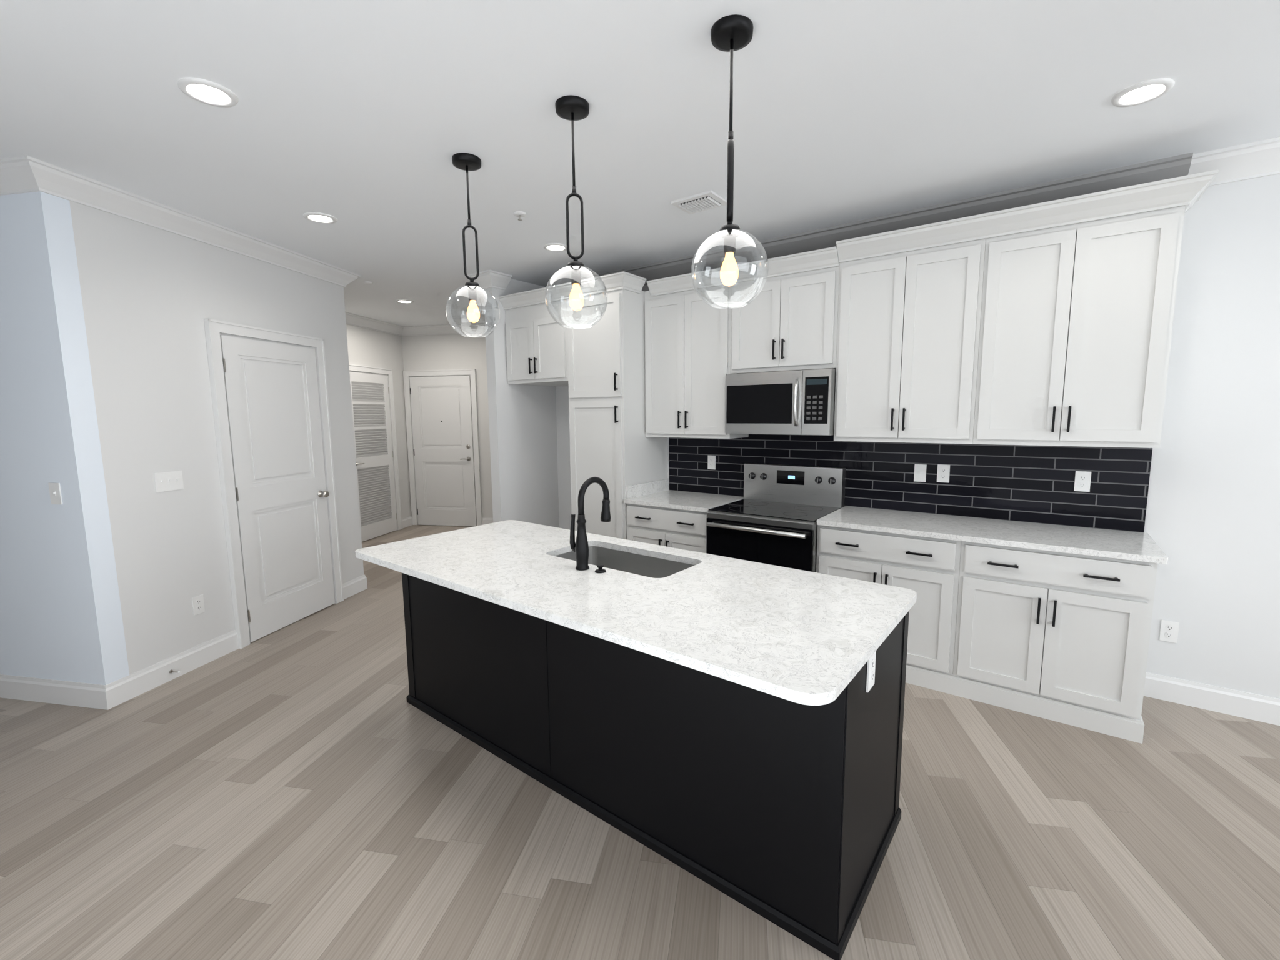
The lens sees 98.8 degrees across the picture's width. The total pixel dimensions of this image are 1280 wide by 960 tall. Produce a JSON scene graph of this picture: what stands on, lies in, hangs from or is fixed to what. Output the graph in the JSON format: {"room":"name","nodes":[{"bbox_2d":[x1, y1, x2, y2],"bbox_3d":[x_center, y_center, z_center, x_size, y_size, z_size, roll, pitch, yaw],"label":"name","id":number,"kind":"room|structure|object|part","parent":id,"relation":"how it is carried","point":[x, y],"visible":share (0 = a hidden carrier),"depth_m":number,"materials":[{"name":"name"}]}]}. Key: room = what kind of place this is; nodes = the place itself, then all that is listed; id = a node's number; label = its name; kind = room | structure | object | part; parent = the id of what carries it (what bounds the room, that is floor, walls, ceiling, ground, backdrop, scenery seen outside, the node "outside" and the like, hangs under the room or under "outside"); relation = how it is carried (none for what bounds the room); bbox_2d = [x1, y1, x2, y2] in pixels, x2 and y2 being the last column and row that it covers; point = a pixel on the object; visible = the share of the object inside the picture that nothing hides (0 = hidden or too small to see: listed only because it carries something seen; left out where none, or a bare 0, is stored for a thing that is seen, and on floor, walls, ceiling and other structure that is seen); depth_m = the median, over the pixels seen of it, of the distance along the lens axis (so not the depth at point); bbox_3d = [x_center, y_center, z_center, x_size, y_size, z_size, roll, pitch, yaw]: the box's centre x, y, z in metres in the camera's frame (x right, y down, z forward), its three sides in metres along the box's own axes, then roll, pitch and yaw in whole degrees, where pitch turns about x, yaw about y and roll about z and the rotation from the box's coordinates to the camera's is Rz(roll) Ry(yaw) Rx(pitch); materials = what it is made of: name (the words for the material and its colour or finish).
{"room":"kitchen","nodes":[
{"label":"kitchen","id":0,"kind":"room"},
{"bbox_2d":[0,191,129,684],"bbox_3d":[-6.377,-0.194,3.564,7.000,2.820,0.120,1,7,11],"label":"wall","id":1,"kind":"structure","parent":0,"point":[61,618],"depth_m":2.92,"materials":[{"name":"white paint"}]},
{"bbox_2d":[48,483,62,504],"bbox_3d":[-3.107,0.073,2.909,0.070,0.115,0.014,1,7,11],"label":"wall switch","id":2,"kind":"object","parent":1,"relation":"attached to","point":[55,492],"visible":1,"depth_m":2.91,"materials":[{"name":"white plastic"}]},
{"bbox_2d":[69,200,363,674],"bbox_3d":[-2.802,-0.272,3.954,0.120,2.820,1.980,1,7,11],"label":"wall","id":3,"kind":"structure","parent":0,"point":[148,292],"depth_m":3.35,"materials":[{"name":"white paint"}]},
{"bbox_2d":[153,470,183,492],"bbox_3d":[-2.855,0.008,3.328,0.014,0.115,0.162,1,7,11],"label":"light switch","id":4,"kind":"object","parent":3,"relation":"attached to","point":[171,480],"depth_m":3.32,"materials":[{"name":"white plastic"}]},
{"bbox_2d":[191,594,204,615],"bbox_3d":[-2.833,0.802,3.518,0.008,0.115,0.070,1,7,11],"label":"outlet","id":5,"kind":"object","parent":3,"relation":"attached to","point":[198,604],"visible":1,"depth_m":3.51,"materials":[{"name":"white plastic"}]},
{"bbox_2d":[203,318,343,648],"bbox_3d":[-2.663,0.006,4.140,0.089,2.221,0.994,1,7,11],"label":"closet door","id":6,"kind":"structure","parent":3,"relation":"in","point":[270,399],"depth_m":4.05,"materials":[{"name":"white wood"}]},
{"bbox_2d":[346,323,411,518],"bbox_3d":[-3.678,-0.569,6.472,0.120,2.820,2.920,1,7,11],"label":"wall","id":7,"kind":"structure","parent":0,"point":[366,347],"depth_m":7.58,"materials":[{"name":"white paint"}]},
{"bbox_2d":[348,363,401,541],"bbox_3d":[-3.460,-0.348,7.124,0.072,2.221,0.994,1,7,11],"label":"louvered door","id":8,"kind":"structure","parent":7,"relation":"in","point":[372,399],"depth_m":7.20,"materials":[{"name":"white wood"}]},
{"bbox_2d":[401,333,493,526],"bbox_3d":[-1.417,-0.723,7.583,4.150,2.820,0.120,1,7,11],"label":"wall","id":9,"kind":"structure","parent":0,"point":[442,352],"depth_m":7.66,"materials":[{"name":"white paint"}]},
{"bbox_2d":[403,368,482,526],"bbox_3d":[-2.803,-0.433,7.782,1.094,2.221,0.072,1,7,11],"label":"entry door","id":10,"kind":"structure","parent":9,"relation":"in","point":[443,459],"depth_m":7.79,"materials":[{"name":"white wood"}]},
{"bbox_2d":[483,278,559,528],"bbox_3d":[-0.465,-0.563,6.191,0.115,2.820,2.950,5,9,36],"label":"wall","id":11,"kind":"structure","parent":0,"point":[522,418],"depth_m":5.17,"materials":[{"name":"white paint"}]},
{"bbox_2d":[0,0,1279,326],"bbox_3d":[-1.566,-1.619,2.838,17.000,0.100,14.000,5,9,36],"label":"ceiling","id":12,"kind":"structure","parent":0,"point":[357,113],"depth_m":2.23,"materials":[{"name":"white paint"}]},
{"bbox_2d":[177,77,238,107],"bbox_3d":[-1.642,-1.471,2.087,0.184,0.010,0.184,5,9,36],"label":"recessed light","id":13,"kind":"object","parent":12,"relation":"in","point":[204,91],"visible":1,"depth_m":2.08,"materials":[{"name":"white plastic"}]},
{"bbox_2d":[303,212,337,223],"bbox_3d":[-1.989,-1.629,3.413,0.184,0.010,0.184,5,9,36],"label":"recessed light","id":14,"kind":"object","parent":12,"relation":"in","point":[319,217],"visible":1,"depth_m":3.40,"materials":[{"name":"white plastic"}]},
{"bbox_2d":[363,281,373,284],"bbox_3d":[-2.518,-1.824,5.080,0.080,0.012,0.080,5,9,36],"label":"sprinkler","id":15,"kind":"object","parent":12,"relation":"attached to","point":[366,282],"visible":1,"depth_m":5.06,"materials":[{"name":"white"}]},
{"bbox_2d":[395,299,413,303],"bbox_3d":[-2.541,-1.927,5.921,0.184,0.010,0.184,5,9,36],"label":"recessed light","id":16,"kind":"object","parent":12,"relation":"in","point":[405,301],"visible":1,"depth_m":5.92,"materials":[{"name":"white"}]},
{"bbox_2d":[445,152,499,336],"bbox_3d":[-0.835,-1.138,2.702,0.260,0.834,0.260,5,9,36],"label":"pendant light","id":17,"kind":"object","parent":12,"relation":"hanging from","point":[467,162],"visible":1,"depth_m":2.69,"materials":[{"name":"black metal"}]},
{"bbox_3d":[-0.833,-0.843,2.737,0.260,0.240,0.260,5,9,36],"label":"globe","id":18,"kind":"part","parent":17,"relation":"part of","materials":[{"name":"clear glass"}]},
{"bbox_2d":[513,211,526,220],"bbox_3d":[-0.739,-1.621,3.376,0.080,0.038,0.080,5,9,36],"label":"sprinkler","id":19,"kind":"object","parent":12,"relation":"attached to","point":[520,214],"visible":1,"depth_m":3.36,"materials":[{"name":"white metal"}]},
{"bbox_2d":[543,243,566,251],"bbox_3d":[-0.622,-1.718,4.052,0.184,0.010,0.184,5,9,36],"label":"recessed light","id":20,"kind":"object","parent":12,"relation":"in","point":[551,247],"visible":0.94,"depth_m":4.04,"materials":[{"name":"white plastic"}]},
{"bbox_2d":[545,95,607,328],"bbox_3d":[-0.267,-1.073,2.246,0.260,0.864,0.260,5,9,36],"label":"pendant light","id":21,"kind":"object","parent":12,"relation":"hanging from","point":[570,107],"visible":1,"depth_m":2.23,"materials":[{"name":"black metal"}]},
{"bbox_3d":[-0.265,-0.763,2.284,0.260,0.240,0.260,5,9,36],"label":"globe","id":22,"kind":"part","parent":21,"relation":"part of","materials":[{"name":"clear glass"}]},
{"bbox_2d":[670,190,726,214],"bbox_3d":[0.352,-1.618,3.213,0.270,0.024,0.220,5,9,36],"label":"vent register","id":23,"kind":"object","parent":12,"relation":"attached to","point":[707,200],"depth_m":3.18,"materials":[{"name":"white metal"}]},
{"bbox_2d":[691,14,768,308],"bbox_3d":[0.301,-1.026,1.823,0.260,0.864,0.260,5,9,36],"label":"pendant light","id":24,"kind":"object","parent":12,"relation":"hanging from","point":[730,33],"visible":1,"depth_m":1.79,"materials":[{"name":"black metal"}]},
{"bbox_3d":[0.303,-0.717,1.860,0.260,0.240,0.260,5,9,36],"label":"globe","id":25,"kind":"part","parent":24,"relation":"part of","materials":[{"name":"clear glass"}]},
{"bbox_2d":[1111,78,1174,106],"bbox_3d":[1.962,-1.509,2.142,0.184,0.010,0.184,5,9,36],"label":"recessed light","id":26,"kind":"object","parent":12,"relation":"in","point":[1146,91],"visible":1,"depth_m":2.13,"materials":[{"name":"white plastic"}]},
{"bbox_2d":[0,525,1279,959],"bbox_3d":[-1.541,1.280,3.188,17.000,0.100,14.000,5,9,36],"label":"floor","id":27,"kind":"structure","parent":0,"point":[283,795],"depth_m":2.08,"materials":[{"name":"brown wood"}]},
{"bbox_2d":[498,271,667,539],"bbox_3d":[-0.477,-0.313,4.895,1.420,2.635,0.682,5,9,36],"label":"pantry cabinet","id":28,"kind":"object","parent":27,"relation":"on","point":[609,442],"visible":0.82,"depth_m":4.40,"materials":[{"name":"white paint"}]},
{"bbox_2d":[355,520,916,959],"bbox_3d":[-0.202,0.827,2.469,2.414,0.949,1.000,5,9,38],"label":"kitchen island","id":29,"kind":"object","parent":27,"relation":"on","point":[717,713],"depth_m":1.94,"materials":[{"name":"black paint"}]},
{"bbox_3d":[-0.169,0.378,2.343,0.048,0.028,0.048,5,9,36],"label":"faucet air switch button","id":30,"kind":"part","parent":29,"relation":"part of","materials":[{"name":"black metal"}]},
{"bbox_2d":[355,520,916,705],"bbox_3d":[-0.200,0.400,2.413,2.428,0.030,1.075,5,9,36],"label":"island countertop","id":31,"kind":"structure","parent":29,"relation":"on","point":[801,637],"depth_m":1.97,"materials":[{"name":"white stone"}]},
{"bbox_2d":[570,476,610,570],"bbox_3d":[-0.225,0.182,2.442,0.100,0.395,0.210,5,9,36],"label":"gooseneck faucet","id":32,"kind":"object","parent":31,"relation":"on","point":[580,547],"visible":1,"depth_m":2.37,"materials":[{"name":"black metal"}]},
{"bbox_2d":[555,546,694,578],"bbox_3d":[-0.086,0.500,2.601,0.730,0.214,0.387,5,9,36],"label":"sink","id":33,"kind":"object","parent":31,"relation":"in","point":[647,564],"depth_m":2.77,"materials":[{"name":"silver metal"}]},
{"bbox_2d":[866,650,876,692],"bbox_3d":[0.713,0.586,1.687,0.008,0.115,0.070,5,9,38],"label":"outlet","id":34,"kind":"object","parent":29,"relation":"attached to","point":[871,662],"visible":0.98,"depth_m":1.68,"materials":[{"name":"white plastic"}]},
{"bbox_2d":[626,503,707,553],"bbox_3d":[0.365,0.618,4.410,0.770,0.888,0.652,5,9,36],"label":"base cabinet","id":35,"kind":"object","parent":27,"relation":"on","point":[675,528],"visible":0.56,"depth_m":4.13,"materials":[{"name":"white paint"}]},
{"bbox_2d":[623,478,743,512],"bbox_3d":[0.366,0.110,4.356,0.765,0.130,0.633,5,9,36],"label":"countertop","id":36,"kind":"structure","parent":35,"relation":"on","point":[657,493],"depth_m":4.35,"materials":[{"name":"white stone"}]},
{"bbox_2d":[706,463,845,572],"bbox_3d":[0.955,0.519,3.906,0.752,1.195,0.719,5,9,36],"label":"stove","id":37,"kind":"object","parent":27,"relation":"on","point":[775,522],"visible":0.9,"depth_m":3.80,"materials":[{"name":"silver metal"}]},
{"bbox_2d":[816,525,961,694],"bbox_3d":[1.606,0.717,3.503,0.790,0.888,0.652,5,9,36],"label":"base cabinet","id":38,"kind":"object","parent":27,"relation":"on","point":[929,567],"visible":0.59,"depth_m":3.16,"materials":[{"name":"white paint"}]},
{"bbox_2d":[951,541,1157,743],"bbox_3d":[2.248,0.768,3.035,0.802,0.888,0.652,5,9,36],"label":"base cabinet","id":39,"kind":"object","parent":27,"relation":"on","point":[1062,637],"visible":1,"depth_m":2.78,"materials":[{"name":"white paint"}]},
{"bbox_2d":[816,506,1168,564],"bbox_3d":[1.939,0.285,3.214,1.605,0.030,0.633,5,9,36],"label":"countertop","id":40,"kind":"structure","parent":39,"relation":"on","point":[1137,546],"depth_m":3.04,"materials":[{"name":"white stone"}]},
{"bbox_2d":[555,173,1279,698],"bbox_3d":[2.799,-0.204,2.989,8.960,2.820,0.120,5,9,36],"label":"wall","id":41,"kind":"structure","parent":0,"point":[1213,507],"depth_m":2.79,"materials":[{"name":"white paint"}]},
{"bbox_2d":[505,299,568,386],"bbox_3d":[-0.745,-1.216,4.991,0.758,0.670,0.662,5,9,36],"label":"upper cabinet","id":42,"kind":"object","parent":41,"relation":"attached to","point":[537,345],"visible":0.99,"depth_m":4.74,"materials":[{"name":"white paint"}]},
{"bbox_2d":[0,136,1279,336],"bbox_3d":[-1.100,-1.640,4.729,16.655,0.320,5.702,1,7,13],"label":"crown molding","id":43,"kind":"structure","parent":41,"relation":"attached to","point":[24,174],"depth_m":3.21,"materials":[{"name":"white"}]},
{"bbox_2d":[0,515,1279,725],"bbox_3d":[-1.072,0.930,5.068,16.655,0.135,5.577,1,7,13],"label":"baseboard","id":44,"kind":"structure","parent":41,"relation":"attached to","point":[1257,707],"depth_m":3.06,"materials":[{"name":"white wood"}]},
{"bbox_2d":[169,670,181,673],"bbox_3d":[-2.826,1.168,3.334,0.074,0.019,0.048,5,9,36],"label":"door stop","id":45,"kind":"object","parent":44,"relation":"attached to","point":[170,671],"depth_m":3.33,"materials":[{"name":"silver metal"}]},
{"bbox_2d":[644,285,748,438],"bbox_3d":[0.432,-0.920,4.333,0.769,1.160,0.382,5,9,36],"label":"upper cabinet","id":46,"kind":"object","parent":41,"relation":"attached to","point":[687,339],"visible":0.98,"depth_m":4.20,"materials":[{"name":"white paint"}]},
{"bbox_2d":[646,246,839,373],"bbox_3d":[0.760,-1.156,4.048,1.454,0.740,0.402,5,9,36],"label":"upper cabinet","id":47,"kind":"object","parent":41,"relation":"attached to","point":[792,324],"visible":0.97,"depth_m":3.72,"materials":[{"name":"white paint"}]},
{"bbox_2d":[725,368,836,435],"bbox_3d":[1.028,-0.542,3.891,0.754,0.432,0.461,5,9,36],"label":"microwave","id":48,"kind":"object","parent":41,"relation":"attached to","point":[802,402],"visible":0.98,"depth_m":3.72,"materials":[{"name":"silver metal"}]},
{"bbox_2d":[833,238,986,444],"bbox_3d":[1.673,-0.831,3.426,0.789,1.180,0.382,5,9,36],"label":"upper cabinet","id":49,"kind":"object","parent":41,"relation":"attached to","point":[909,323],"visible":0.98,"depth_m":3.28,"materials":[{"name":"white paint"}]},
{"bbox_2d":[669,434,1152,532],"bbox_3d":[1.506,-0.058,3.882,3.100,0.538,0.009,5,9,36],"label":"tile backsplash","id":50,"kind":"structure","parent":41,"relation":"attached to","point":[1021,483],"depth_m":3.49,"materials":[{"name":"black tile"}]},
{"bbox_2d":[707,455,715,469],"bbox_3d":[0.593,-0.145,4.535,0.070,0.115,0.008,5,9,36],"label":"outlet","id":51,"kind":"object","parent":50,"relation":"attached to","point":[711,465],"visible":1,"depth_m":4.53,"materials":[{"name":"white plastic"}]},
{"bbox_2d":[913,464,926,481],"bbox_3d":[1.848,-0.045,3.615,0.070,0.115,0.014,5,9,36],"label":"light switch","id":52,"kind":"object","parent":50,"relation":"attached to","point":[920,470],"visible":1,"depth_m":3.62,"materials":[{"name":"white plastic"}]},
{"bbox_2d":[936,464,949,482],"bbox_3d":[1.958,-0.042,3.537,0.070,0.115,0.008,5,9,36],"label":"backsplash outlet","id":53,"kind":"object","parent":50,"relation":"attached to","point":[943,470],"visible":1,"depth_m":3.54,"materials":[{"name":"white plastic"}]},
{"bbox_2d":[1073,471,1091,491],"bbox_3d":[2.524,0.009,3.125,0.070,0.115,0.008,5,9,36],"label":"outlet","id":54,"kind":"object","parent":50,"relation":"attached to","point":[1082,479],"visible":1,"depth_m":3.12,"materials":[{"name":"white plastic"}]},
{"bbox_2d":[836,169,1219,448],"bbox_3d":[2.015,-0.831,3.151,1.664,1.240,0.417,5,9,36],"label":"upper cabinet","id":55,"kind":"object","parent":41,"relation":"attached to","point":[1079,292],"visible":1,"depth_m":2.82,"materials":[{"name":"white paint"}]},
{"bbox_2d":[1159,620,1179,643],"bbox_3d":[2.878,0.824,2.980,0.070,0.115,0.008,5,9,36],"label":"outlet","id":56,"kind":"object","parent":41,"relation":"attached to","point":[1169,630],"visible":1,"depth_m":2.98,"materials":[{"name":"white plastic"}]}
]}

